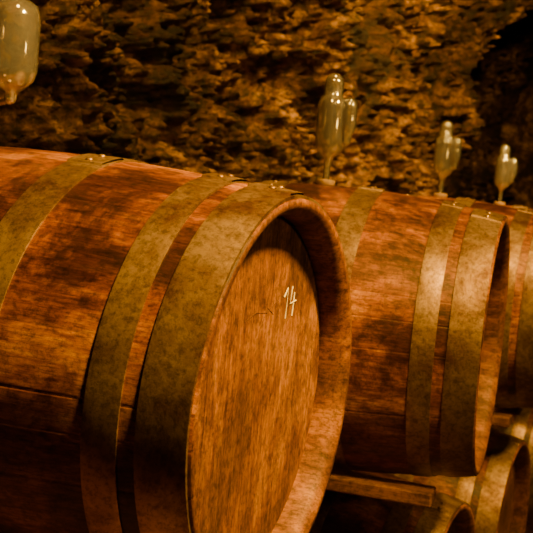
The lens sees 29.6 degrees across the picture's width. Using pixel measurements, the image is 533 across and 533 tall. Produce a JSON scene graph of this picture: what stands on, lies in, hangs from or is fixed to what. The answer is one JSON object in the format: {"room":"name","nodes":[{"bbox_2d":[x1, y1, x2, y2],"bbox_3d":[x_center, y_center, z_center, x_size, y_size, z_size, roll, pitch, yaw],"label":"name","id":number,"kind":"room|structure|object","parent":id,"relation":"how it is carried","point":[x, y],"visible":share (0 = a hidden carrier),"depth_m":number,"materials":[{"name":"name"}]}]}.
{"room":"wine cellar","nodes":[
{"label":"wine cellar","id":0,"kind":"room"},
{"bbox_2d":[0,0,532,204],"bbox_3d":[0.773,-0.514,5.146,1.750,3.320,7.231,7,4,24],"label":"wall","id":1,"kind":"structure","parent":0,"point":[235,87],"depth_m":3.66,"materials":[{"name":"brown stone"}]},
{"bbox_2d":[499,76,532,208],"bbox_3d":[3.812,-0.409,7.588,5.200,3.250,0.200,7,5,30],"label":"wall","id":2,"kind":"structure","parent":0,"point":[518,130],"depth_m":8.43,"materials":[{"name":"brown stone"}]},
{"bbox_3d":[1.110,1.362,3.123,10.226,0.100,12.313,5,4,0],"label":"floor","id":3,"kind":"structure","parent":0,"visible":0},
{"bbox_2d":[310,471,475,532],"bbox_3d":[0.054,0.873,2.806,0.920,0.733,0.720,7,4,24],"label":"wine barrel","id":4,"kind":"object","parent":3,"relation":"on","point":[339,512],"visible":0.16,"depth_m":2.53,"materials":[{"name":"brown wood"}]},
{"bbox_3d":[0.369,0.500,2.981,0.080,0.064,5.800,7,5,30],"label":"rail","id":5,"kind":"object","parent":4,"relation":"on","visible":0},
{"bbox_2d":[250,179,509,476],"bbox_3d":[0.122,0.134,2.474,0.860,0.694,0.682,6,4,17],"label":"wine barrel","id":6,"kind":"object","parent":5,"relation":"on","point":[428,278],"visible":0.52,"depth_m":2.13,"materials":[{"name":"brown wood"}]},
{"bbox_2d":[315,73,356,178],"bbox_3d":[0.168,-0.336,2.439,0.097,0.261,0.070,6,4,17],"label":"glass airlock","id":7,"kind":"object","parent":6,"relation":"on","point":[336,116],"visible":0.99,"depth_m":2.42,"materials":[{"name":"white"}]},
{"bbox_2d":[404,193,532,407],"bbox_3d":[0.549,0.101,3.377,0.820,0.695,0.684,7,4,22],"label":"wine barrel","id":8,"kind":"object","parent":5,"relation":"on","point":[515,380],"visible":0.24,"depth_m":3.01,"materials":[{"name":"brown wood"}]},
{"bbox_2d":[433,121,461,192],"bbox_3d":[0.600,-0.362,3.336,0.089,0.240,0.064,8,5,33],"label":"glass airlock","id":9,"kind":"object","parent":8,"relation":"on","point":[447,155],"visible":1,"depth_m":3.32,"materials":[{"name":"white"}]},
{"bbox_2d":[491,412,511,427],"bbox_3d":[0.420,0.438,3.236,0.720,0.032,0.070,7,4,22],"label":"board","id":10,"kind":"object","parent":5,"relation":"on","point":[499,419],"visible":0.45,"depth_m":3.08,"materials":[{"name":"brown wood"}]},
{"bbox_3d":[0.968,0.397,4.476,0.720,0.032,0.070,7,4,22],"label":"board","id":11,"kind":"object","parent":5,"relation":"on","visible":0},
{"bbox_2d":[494,201,532,209],"bbox_3d":[0.952,0.073,4.265,0.820,0.695,0.684,7,4,22],"label":"wine barrel","id":12,"kind":"object","parent":11,"relation":"on","point":[495,202],"visible":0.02,"depth_m":4.18,"materials":[{"name":"brown wood"}]},
{"bbox_2d":[494,145,517,201],"bbox_3d":[1.004,-0.391,4.227,0.089,0.240,0.064,7,4,22],"label":"glass airlock","id":13,"kind":"object","parent":12,"relation":"on","point":[506,167],"visible":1,"depth_m":4.21,"materials":[{"name":"white"}]},
{"bbox_2d":[388,428,530,532],"bbox_3d":[0.417,0.848,3.604,0.920,0.733,0.720,7,4,24],"label":"wine barrel","id":14,"kind":"object","parent":3,"relation":"on","point":[497,497],"visible":0.22,"depth_m":3.25,"materials":[{"name":"brown wood"}]},
{"bbox_2d":[491,407,532,532],"bbox_3d":[0.781,0.822,4.402,0.920,0.733,0.720,7,4,24],"label":"wine barrel","id":15,"kind":"object","parent":3,"relation":"on","point":[521,427],"visible":0.04,"depth_m":4.02,"materials":[{"name":"brown wood"}]},
{"bbox_3d":[1.145,0.796,5.200,0.920,0.733,0.720,7,4,24],"label":"wine barrel","id":16,"kind":"object","parent":3,"relation":"on","visible":0},
{"bbox_3d":[0.097,0.468,3.102,0.080,0.064,5.800,7,5,30],"label":"rail","id":17,"kind":"object","parent":16,"relation":"on","visible":0},
{"bbox_2d":[0,147,351,532],"bbox_3d":[-0.447,0.135,1.690,1.040,0.693,0.680,7,4,23],"label":"wine barrel","id":18,"kind":"object","parent":17,"relation":"on","point":[175,344],"visible":1,"depth_m":1.33,"materials":[{"name":"brown wood"}]},
{"bbox_2d":[0,0,40,105],"bbox_3d":[-0.456,-0.366,1.684,0.153,0.300,0.083,6,4,11],"label":"glass airlock","id":19,"kind":"object","parent":18,"relation":"on","point":[20,20],"visible":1,"depth_m":1.64,"materials":[{"name":"white"}]},
{"bbox_2d":[326,469,435,507],"bbox_3d":[0.025,0.469,2.320,0.720,0.032,0.070,6,4,17],"label":"board","id":20,"kind":"object","parent":17,"relation":"on","point":[422,495],"visible":0.44,"depth_m":2.22,"materials":[{"name":"brown wood"}]}
]}

